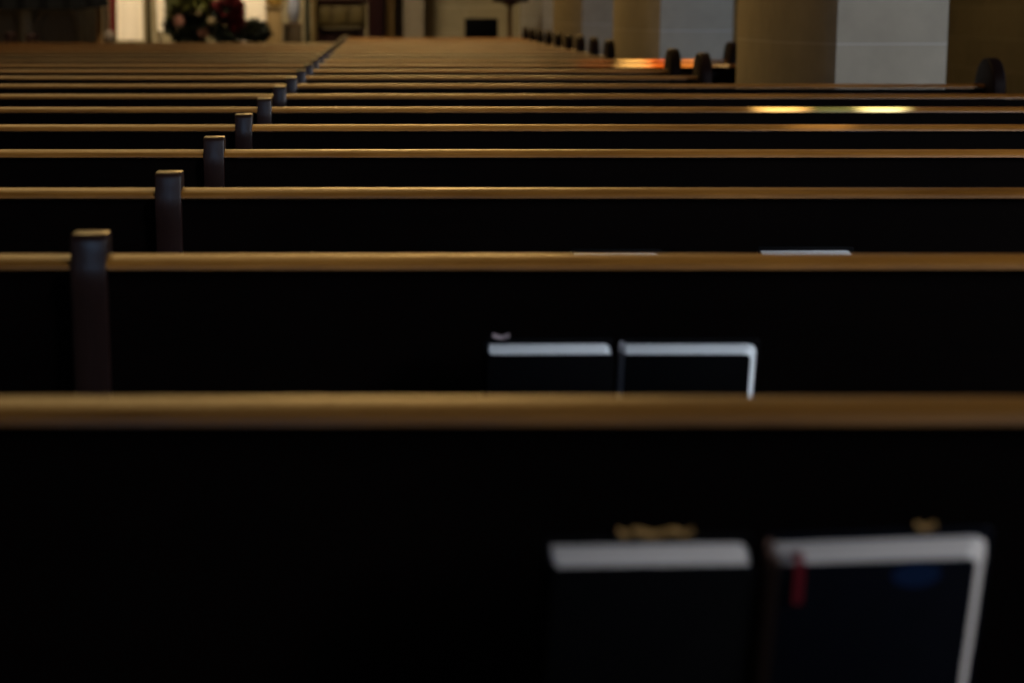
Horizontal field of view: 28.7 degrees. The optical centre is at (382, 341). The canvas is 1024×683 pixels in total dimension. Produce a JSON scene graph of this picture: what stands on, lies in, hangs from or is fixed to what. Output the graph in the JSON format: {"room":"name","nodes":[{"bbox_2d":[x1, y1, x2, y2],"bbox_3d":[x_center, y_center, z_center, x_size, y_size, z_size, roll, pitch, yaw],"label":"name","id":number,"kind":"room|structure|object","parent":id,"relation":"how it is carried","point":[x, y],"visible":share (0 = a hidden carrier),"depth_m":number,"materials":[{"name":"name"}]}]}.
{"room":"church","nodes":[
{"label":"church","id":0,"kind":"room"},
{"bbox_2d":[103,0,737,42],"bbox_3d":[-0.500,-8.169,25.650,15.400,10.000,0.300,0,10,0],"label":"wall","id":1,"kind":"structure","parent":0,"point":[442,18],"depth_m":26.16,"materials":[{"name":"paint"}]},
{"bbox_2d":[367,0,383,37],"bbox_3d":[-0.089,-7.079,25.200,0.303,8.000,0.950,0,10,0],"label":"trim","id":2,"kind":"structure","parent":1,"relation":"attached to","point":[375,8],"depth_m":25.27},
{"bbox_2d":[385,0,393,37],"bbox_3d":[0.093,-7.112,25.397,0.210,8.000,0.550,0,10,0],"label":"trim","id":3,"kind":"structure","parent":1,"relation":"attached to","point":[389,4],"depth_m":25.66,"materials":[{"name":"brown wood"}]},
{"bbox_2d":[403,0,423,37],"bbox_3d":[0.401,-7.120,25.446,0.372,8.000,0.450,0,10,0],"label":"trim","id":4,"kind":"structure","parent":1,"relation":"attached to","point":[413,10],"depth_m":25.76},
{"bbox_2d":[520,0,552,38],"bbox_3d":[2.033,-4.412,23.214,0.819,3.400,1.742,0,10,0],"label":"pillar","id":5,"kind":"structure","parent":0,"point":[537,14],"depth_m":22.65,"materials":[{"name":"stone"}]},
{"bbox_2d":[553,0,613,58],"bbox_3d":[1.993,-3.599,18.381,0.770,3.400,1.742,0,10,0],"label":"pillar","id":6,"kind":"structure","parent":0,"point":[588,18],"depth_m":17.72,"materials":[{"name":"stone"}]},
{"bbox_2d":[613,0,733,62],"bbox_3d":[2.015,-2.787,13.549,0.811,3.400,1.742,0,10,0],"label":"pillar","id":7,"kind":"structure","parent":0,"point":[642,29],"depth_m":12.89,"materials":[{"name":"stone"}]},
{"bbox_2d":[736,0,948,88],"bbox_3d":[2.104,-2.015,8.964,0.824,3.400,1.742,0,10,0],"label":"pillar","id":8,"kind":"structure","parent":0,"point":[779,41],"depth_m":8.32,"materials":[{"name":"stone"}]},
{"bbox_2d":[945,0,1023,99],"bbox_3d":[7.100,-5.531,9.971,0.200,10.000,31.500,0,10,0],"label":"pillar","id":9,"kind":"structure","parent":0,"point":[978,30],"depth_m":23.10,"materials":[{"name":"stone"}]},
{"bbox_3d":[-0.500,-0.551,10.808,15.000,0.100,31.500,0,10,0],"label":"floor","id":10,"kind":"structure","parent":0,"visible":0},
{"bbox_2d":[0,254,74,395],"bbox_3d":[-2.087,0.259,2.664,3.426,1.004,0.648,0,10,0],"label":"pew","id":11,"kind":"object","parent":10,"relation":"on","point":[37,355],"visible":0.15,"depth_m":2.42,"materials":[{"name":"brown wood"}]},
{"bbox_2d":[0,187,155,253],"bbox_3d":[-2.087,0.110,3.551,3.426,1.004,0.648,0,10,0],"label":"pew","id":12,"kind":"object","parent":10,"relation":"on","point":[27,226],"visible":0.16,"depth_m":3.30,"materials":[{"name":"brown wood"}]},
{"bbox_2d":[0,149,203,198],"bbox_3d":[-2.087,-0.039,4.439,3.426,1.004,0.648,0,10,0],"label":"pew","id":13,"kind":"object","parent":10,"relation":"on","point":[18,167],"visible":0.19,"depth_m":4.18,"materials":[{"name":"brown wood"}]},
{"bbox_2d":[0,124,234,148],"bbox_3d":[-2.087,-0.189,5.327,3.426,1.004,0.648,0,10,0],"label":"pew","id":14,"kind":"object","parent":10,"relation":"on","point":[8,140],"visible":0.24,"depth_m":5.07,"materials":[{"name":"brown wood"}]},
{"bbox_2d":[0,107,256,131],"bbox_3d":[-2.087,-0.338,6.214,3.426,1.004,0.648,0,10,0],"label":"pew","id":15,"kind":"object","parent":10,"relation":"on","point":[5,118],"visible":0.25,"depth_m":5.95,"materials":[{"name":"brown wood"}]},
{"bbox_2d":[0,94,272,112],"bbox_3d":[-2.087,-0.487,7.102,3.426,1.004,0.648,0,10,0],"label":"pew","id":16,"kind":"object","parent":10,"relation":"on","point":[3,103],"visible":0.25,"depth_m":6.84,"materials":[{"name":"brown wood"}]},
{"bbox_2d":[0,84,285,99],"bbox_3d":[-2.087,-0.636,7.989,3.426,1.004,0.648,0,10,0],"label":"pew","id":17,"kind":"object","parent":10,"relation":"on","point":[2,91],"visible":0.18,"depth_m":7.72,"materials":[{"name":"brown wood"}]},
{"bbox_2d":[0,76,295,88],"bbox_3d":[-2.087,-0.786,8.877,3.426,1.004,0.648,0,10,0],"label":"pew","id":18,"kind":"object","parent":10,"relation":"on","point":[3,79],"visible":0.11,"depth_m":8.61,"materials":[{"name":"brown wood"}]},
{"bbox_2d":[0,69,296,75],"bbox_3d":[-2.087,-0.935,9.764,3.426,1.004,0.648,0,10,0],"label":"pew","id":19,"kind":"object","parent":10,"relation":"on","point":[1,70],"visible":0.02,"depth_m":9.50,"materials":[{"name":"brown wood"}]},
{"bbox_2d":[0,64,303,73],"bbox_3d":[-2.087,-1.085,10.652,3.426,1.004,0.648,0,10,0],"label":"pew","id":20,"kind":"object","parent":10,"relation":"on","point":[1,65],"visible":0.02,"depth_m":10.39,"materials":[{"name":"brown wood"}]},
{"bbox_2d":[0,60,310,67],"bbox_3d":[-2.087,-1.234,11.539,3.426,1.004,0.648,0,10,0],"label":"pew","id":21,"kind":"object","parent":10,"relation":"on","point":[0,60],"visible":0.15,"depth_m":11.27,"materials":[{"name":"brown wood"}]},
{"bbox_2d":[0,56,315,62],"bbox_3d":[-2.087,-1.383,12.427,3.426,1.004,0.648,0,10,0],"label":"pew","id":22,"kind":"object","parent":10,"relation":"on","point":[0,56],"visible":0.15,"depth_m":12.16,"materials":[{"name":"brown wood"}]},
{"bbox_2d":[0,52,320,58],"bbox_3d":[-2.087,-1.532,13.314,3.426,1.004,0.648,0,10,0],"label":"pew","id":23,"kind":"object","parent":10,"relation":"on","point":[1,53],"visible":0.15,"depth_m":13.05,"materials":[{"name":"brown wood"}]},
{"bbox_2d":[0,50,324,51],"bbox_3d":[-2.087,-1.682,14.202,3.426,1.004,0.648,0,10,0],"label":"pew","id":24,"kind":"object","parent":10,"relation":"on","point":[0,50],"visible":0.14,"depth_m":13.93,"materials":[{"name":"brown wood"}]},
{"bbox_2d":[0,47,328,48],"bbox_3d":[-2.087,-1.831,15.089,3.426,1.004,0.648,0,10,0],"label":"pew","id":25,"kind":"object","parent":10,"relation":"on","point":[0,47],"visible":0.15,"depth_m":14.82,"materials":[{"name":"brown wood"}]},
{"bbox_2d":[0,45,331,49],"bbox_3d":[-2.087,-1.980,15.977,3.426,1.004,0.648,0,10,0],"label":"pew","id":26,"kind":"object","parent":10,"relation":"on","point":[0,45],"visible":0.14,"depth_m":15.70,"materials":[{"name":"brown wood"}]},
{"bbox_2d":[0,43,331,44],"bbox_3d":[-2.087,-2.130,16.864,3.426,1.004,0.648,0,10,0],"label":"pew","id":27,"kind":"object","parent":10,"relation":"on","point":[0,43],"visible":0.14,"depth_m":16.59,"materials":[{"name":"brown wood"}]},
{"bbox_2d":[344,27,528,38],"bbox_3d":[0.518,-2.578,19.527,1.784,1.004,0.648,0,10,0],"label":"pew","id":28,"kind":"object","parent":10,"relation":"on","point":[525,33],"visible":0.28,"depth_m":19.25,"materials":[{"name":"brown wood"}]},
{"bbox_2d":[342,28,535,40],"bbox_3d":[0.518,-2.428,18.639,1.784,1.004,0.648,0,10,0],"label":"pew","id":29,"kind":"object","parent":10,"relation":"on","point":[532,32],"visible":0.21,"depth_m":18.36,"materials":[{"name":"brown wood"}]},
{"bbox_2d":[340,29,543,42],"bbox_3d":[0.518,-2.279,17.752,1.784,1.004,0.648,0,10,0],"label":"pew","id":30,"kind":"object","parent":10,"relation":"on","point":[540,34],"visible":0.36,"depth_m":17.48,"materials":[{"name":"brown wood"}]},
{"bbox_2d":[338,30,552,44],"bbox_3d":[0.518,-2.130,16.864,1.784,1.004,0.648,0,10,0],"label":"pew","id":31,"kind":"object","parent":10,"relation":"on","point":[548,40],"visible":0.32,"depth_m":16.59,"materials":[{"name":"brown wood"}]},
{"bbox_2d":[335,32,561,49],"bbox_3d":[0.518,-1.980,15.977,1.784,1.004,0.648,0,10,0],"label":"pew","id":32,"kind":"object","parent":10,"relation":"on","point":[557,42],"visible":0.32,"depth_m":15.70,"materials":[{"name":"brown wood"}]},
{"bbox_2d":[332,33,572,49],"bbox_3d":[0.518,-1.831,15.089,1.784,1.004,0.648,0,10,0],"label":"pew","id":33,"kind":"object","parent":10,"relation":"on","point":[568,38],"visible":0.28,"depth_m":14.81,"materials":[{"name":"brown wood"}]},
{"bbox_2d":[329,35,584,51],"bbox_3d":[0.518,-1.682,14.202,1.784,1.004,0.648,0,10,0],"label":"pew","id":34,"kind":"object","parent":10,"relation":"on","point":[580,39],"visible":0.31,"depth_m":13.92,"materials":[{"name":"brown wood"}]},
{"bbox_2d":[325,37,598,58],"bbox_3d":[0.518,-1.532,13.314,1.784,1.004,0.648,0,10,0],"label":"pew","id":35,"kind":"object","parent":10,"relation":"on","point":[593,46],"visible":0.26,"depth_m":13.05,"materials":[{"name":"brown wood"}]},
{"bbox_2d":[321,39,614,62],"bbox_3d":[0.518,-1.383,12.427,1.784,1.004,0.648,0,10,0],"label":"pew","id":36,"kind":"object","parent":10,"relation":"on","point":[609,46],"visible":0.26,"depth_m":12.16,"materials":[{"name":"brown wood"}]},
{"bbox_2d":[304,48,680,75],"bbox_3d":[0.518,-0.935,9.764,1.784,1.004,0.648,0,10,0],"label":"pew","id":37,"kind":"object","parent":10,"relation":"on","point":[672,62],"visible":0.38,"depth_m":9.49,"materials":[{"name":"brown wood"}]},
{"bbox_2d":[296,53,712,88],"bbox_3d":[0.518,-0.786,8.877,1.784,1.004,0.648,0,10,0],"label":"pew","id":38,"kind":"object","parent":10,"relation":"on","point":[702,66],"visible":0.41,"depth_m":8.61,"materials":[{"name":"brown wood"}]},
{"bbox_2d":[0,396,1023,682],"bbox_3d":[1.005,0.409,1.776,2.760,1.004,0.648,0,10,0],"label":"pew","id":39,"kind":"object","parent":10,"relation":"on","point":[144,539],"visible":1,"depth_m":1.53,"materials":[{"name":"brown wood"}]},
{"bbox_2d":[535,527,754,682],"bbox_3d":[0.195,0.243,1.500,0.160,0.220,0.094,-1,10,-3],"label":"hymnal","id":40,"kind":"object","parent":39,"relation":"in","point":[634,605],"visible":1,"depth_m":1.46,"materials":[{"name":"black fabric"}]},
{"bbox_2d":[753,521,992,682],"bbox_3d":[0.368,0.241,1.498,0.178,0.225,0.096,0,10,-3],"label":"hymnal","id":41,"kind":"object","parent":39,"relation":"in","point":[889,605],"visible":1,"depth_m":1.46,"materials":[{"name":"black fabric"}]},
{"bbox_2d":[311,59,735,88],"bbox_3d":[0.813,-1.085,10.652,2.374,1.004,0.648,0,10,0],"label":"pew","id":42,"kind":"object","parent":10,"relation":"on","point":[720,75],"visible":0.13,"depth_m":10.39,"materials":[{"name":"brown wood"}]},
{"bbox_2d":[316,42,736,67],"bbox_3d":[0.813,-1.234,11.539,2.374,1.004,0.648,0,10,0],"label":"pew","id":43,"kind":"object","parent":10,"relation":"on","point":[730,50],"visible":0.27,"depth_m":11.27,"materials":[{"name":"brown wood"}]},
{"bbox_2d":[70,230,1023,395],"bbox_3d":[1.005,0.259,2.664,2.760,1.004,0.648,0,10,0],"label":"pew","id":44,"kind":"object","parent":10,"relation":"on","point":[143,324],"visible":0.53,"depth_m":2.41,"materials":[{"name":"brown wood"}]},
{"bbox_2d":[481,333,613,395],"bbox_3d":[0.197,0.095,2.390,0.159,0.217,0.088,0,10,-2],"label":"hymnal","id":45,"kind":"object","parent":44,"relation":"in","point":[510,366],"visible":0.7,"depth_m":2.35,"materials":[{"name":"black fabric"}]},
{"bbox_2d":[616,338,759,395],"bbox_3d":[0.365,0.099,2.391,0.171,0.210,0.088,0,10,0],"label":"hymnal","id":46,"kind":"object","parent":44,"relation":"in","point":[646,366],"visible":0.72,"depth_m":2.35,"materials":[{"name":"black fabric"}]},
{"bbox_2d":[155,170,1023,253],"bbox_3d":[1.005,0.110,3.551,2.760,1.004,0.648,0,10,0],"label":"pew","id":47,"kind":"object","parent":10,"relation":"on","point":[183,226],"visible":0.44,"depth_m":3.30,"materials":[{"name":"brown wood"}]},
{"bbox_2d":[570,249,661,253],"bbox_3d":[0.382,-0.051,3.284,0.153,0.208,0.077,0,10,0],"label":"hymnal","id":48,"kind":"object","parent":47,"relation":"in","point":[573,251],"visible":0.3,"depth_m":3.26,"materials":[{"name":"black paper"}]},
{"bbox_2d":[757,246,853,253],"bbox_3d":[0.692,-0.052,3.281,0.163,0.212,0.082,0,10,-1],"label":"hymnal","id":49,"kind":"object","parent":47,"relation":"in","point":[761,249],"visible":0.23,"depth_m":3.26,"materials":[{"name":"black paper"}]},
{"bbox_2d":[203,136,1023,198],"bbox_3d":[1.005,-0.039,4.439,2.760,1.004,0.648,0,10,0],"label":"pew","id":50,"kind":"object","parent":10,"relation":"on","point":[223,167],"visible":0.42,"depth_m":4.18,"materials":[{"name":"brown wood"}]},
{"bbox_2d":[235,113,1023,148],"bbox_3d":[1.005,-0.189,5.327,2.760,1.004,0.648,0,10,0],"label":"pew","id":51,"kind":"object","parent":10,"relation":"on","point":[245,138],"visible":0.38,"depth_m":5.07,"materials":[{"name":"brown wood"}]},
{"bbox_2d":[257,97,1023,131],"bbox_3d":[1.005,-0.338,6.214,2.760,1.004,0.648,0,10,0],"label":"pew","id":52,"kind":"object","parent":10,"relation":"on","point":[265,109],"visible":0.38,"depth_m":5.95,"materials":[{"name":"brown wood"}]},
{"bbox_2d":[286,58,1005,99],"bbox_3d":[1.005,-0.636,7.989,2.760,1.004,0.648,0,10,0],"label":"pew","id":53,"kind":"object","parent":10,"relation":"on","point":[990,74],"visible":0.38,"depth_m":7.72,"materials":[{"name":"brown wood"}]},
{"bbox_2d":[273,86,1023,112],"bbox_3d":[1.005,-0.487,7.102,2.760,1.004,0.648,0,10,0],"label":"pew","id":54,"kind":"object","parent":10,"relation":"on","point":[280,96],"visible":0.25,"depth_m":6.84,"materials":[{"name":"brown wood"}]},
{"bbox_3d":[-3.050,-3.012,23.780,9.900,0.450,5.100,0,10,0],"label":"floor","id":55,"kind":"structure","parent":0,"visible":0},
{"bbox_2d":[4,33,15,42],"bbox_3d":[-4.288,-3.331,22.959,0.147,0.451,0.152,0,10,0],"label":"stool","id":56,"kind":"object","parent":55,"relation":"on","point":[7,35],"visible":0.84,"depth_m":22.88,"materials":[{"name":"brown wood"}]},
{"bbox_2d":[25,34,36,42],"bbox_3d":[-4.046,-3.325,22.960,0.147,0.440,0.152,0,10,0],"label":"stool","id":57,"kind":"object","parent":55,"relation":"on","point":[28,36],"visible":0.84,"depth_m":22.88,"materials":[{"name":"brown wood"}]},
{"bbox_2d":[0,8,96,42],"bbox_3d":[-4.456,-4.615,24.266,1.878,2.550,0.410,0,10,0],"label":"screen","id":58,"kind":"object","parent":55,"relation":"on","point":[57,25],"visible":0.5,"depth_m":24.41,"materials":[{"name":"brown wood"}]},
{"bbox_2d":[96,7,102,42],"bbox_3d":[-3.405,-3.777,23.955,0.105,1.000,0.105,0,10,0],"label":"turned post","id":59,"kind":"object","parent":55,"relation":"on","point":[99,10],"visible":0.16,"depth_m":23.92,"materials":[{"name":"orange wood"}]},
{"bbox_2d":[103,6,108,42],"bbox_3d":[-3.358,-3.818,24.202,0.084,1.000,0.084,0,10,0],"label":"turned post","id":60,"kind":"object","parent":55,"relation":"on","point":[105,9],"visible":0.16,"depth_m":24.16,"materials":[{"name":"brown wood"}]},
{"bbox_2d":[104,30,114,42],"bbox_3d":[-3.200,-3.411,23.358,0.124,0.476,0.124,0,10,0],"label":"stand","id":61,"kind":"object","parent":55,"relation":"on","point":[109,35],"visible":0.56,"depth_m":23.29,"materials":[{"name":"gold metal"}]},
{"bbox_2d":[109,0,115,42],"bbox_3d":[-3.217,-4.236,23.777,0.240,1.964,0.234,0,10,0],"label":"banner","id":62,"kind":"object","parent":55,"relation":"on","point":[112,3],"visible":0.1,"depth_m":23.79,"materials":[{"name":"red fabric"}]},
{"bbox_2d":[117,0,142,42],"bbox_3d":[-2.998,-4.219,23.678,0.363,1.964,0.234,0,10,0],"label":"banner","id":63,"kind":"object","parent":55,"relation":"on","point":[129,12],"visible":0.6,"depth_m":23.69,"materials":[{"name":"beige fabric"}]},
{"bbox_2d":[146,0,151,42],"bbox_3d":[-2.847,-4.418,24.152,0.084,2.200,0.084,0,10,0],"label":"turned post","id":64,"kind":"object","parent":55,"relation":"on","point":[148,2],"visible":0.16,"depth_m":24.21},
{"bbox_2d":[156,0,165,42],"bbox_3d":[-2.646,-4.104,23.596,0.240,1.764,0.234,0,10,0],"label":"banner","id":65,"kind":"object","parent":55,"relation":"on","point":[160,3],"visible":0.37,"depth_m":23.59,"materials":[{"name":"beige fabric"}]},
{"bbox_2d":[155,0,218,42],"bbox_3d":[-2.204,-3.637,23.113,0.858,1.004,0.456,0,10,0],"label":"flower arrangement","id":66,"kind":"object","parent":55,"relation":"on","point":[185,27],"visible":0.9,"depth_m":23.00,"materials":[{"name":"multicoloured plant"}]},
{"bbox_2d":[207,0,250,42],"bbox_3d":[-1.735,-3.480,22.486,0.497,0.902,0.432,0,10,0],"label":"poinsettia","id":67,"kind":"object","parent":55,"relation":"on","point":[230,13],"visible":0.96,"depth_m":22.37,"materials":[{"name":"red plant"}]},
{"bbox_2d":[236,0,268,42],"bbox_3d":[-1.605,-3.942,24.637,0.446,1.100,0.780,0,10,0],"label":"altar table","id":68,"kind":"object","parent":55,"relation":"on","point":[255,8],"visible":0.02,"depth_m":24.26,"materials":[{"name":"beige fabric"}]},
{"bbox_2d":[243,16,272,42],"bbox_3d":[-1.463,-3.447,23.044,0.408,0.652,0.385,2,10,13],"label":"fern","id":69,"kind":"object","parent":55,"relation":"on","point":[258,31],"visible":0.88,"depth_m":22.93,"materials":[{"name":"green plant"}]},
{"bbox_2d":[265,6,283,42],"bbox_3d":[-1.282,-3.599,23.630,0.232,0.758,0.232,0,10,0],"label":"pedestal","id":70,"kind":"object","parent":55,"relation":"on","point":[273,13],"visible":0.55,"depth_m":23.51,"materials":[{"name":"beige stone"}]},
{"bbox_2d":[266,0,283,5],"bbox_3d":[-1.273,-4.106,23.545,0.220,0.270,0.220,0,10,0],"label":"vessel","id":71,"kind":"object","parent":70,"relation":"on","point":[270,2],"visible":1,"depth_m":23.49,"materials":[{"name":"gold metal"}]},
{"bbox_2d":[283,23,302,42],"bbox_3d":[-1.075,-3.550,23.943,0.233,0.557,0.233,0,10,0],"label":"pedestal","id":72,"kind":"object","parent":55,"relation":"on","point":[292,31],"visible":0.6,"depth_m":23.80,"materials":[{"name":"brown wood"}]},
{"bbox_2d":[288,0,299,22],"bbox_3d":[-1.062,-4.007,23.866,0.156,0.370,0.156,0,10,0],"label":"vase","id":73,"kind":"object","parent":72,"relation":"on","point":[293,5],"visible":1,"depth_m":23.82,"materials":[{"name":"grey ceramic"}]},
{"bbox_2d":[305,0,309,42],"bbox_3d":[-0.916,-4.418,24.152,0.084,2.200,0.084,0,10,0],"label":"turned post","id":74,"kind":"object","parent":55,"relation":"on","point":[307,2],"visible":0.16,"depth_m":24.21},
{"bbox_2d":[310,0,317,42],"bbox_3d":[-0.812,-3.719,23.610,0.089,1.000,0.089,0,10,0],"label":"turned post","id":75,"kind":"object","parent":55,"relation":"on","point":[313,33],"visible":0.65,"depth_m":23.57,"materials":[{"name":"beige wood"}]},
{"bbox_2d":[317,0,368,42],"bbox_3d":[-0.500,-3.705,23.967,0.668,0.855,0.560,0,10,0],"label":"bench","id":76,"kind":"object","parent":55,"relation":"on","point":[336,19],"visible":0.71,"depth_m":23.68,"materials":[{"name":"brown wood"}]},
{"bbox_2d":[465,18,497,37],"bbox_3d":[1.133,-3.402,22.883,0.369,0.617,0.300,0,10,0],"label":"loudspeaker","id":77,"kind":"object","parent":55,"relation":"on","point":[474,27],"visible":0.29,"depth_m":22.71,"materials":[{"name":"black fabric"}]},
{"bbox_2d":[493,0,527,37],"bbox_3d":[1.427,-3.488,22.342,0.392,0.966,0.338,0,10,0],"label":"lectern","id":78,"kind":"object","parent":55,"relation":"on","point":[509,3],"visible":0.45,"depth_m":22.27,"materials":[{"name":"brown wood"}]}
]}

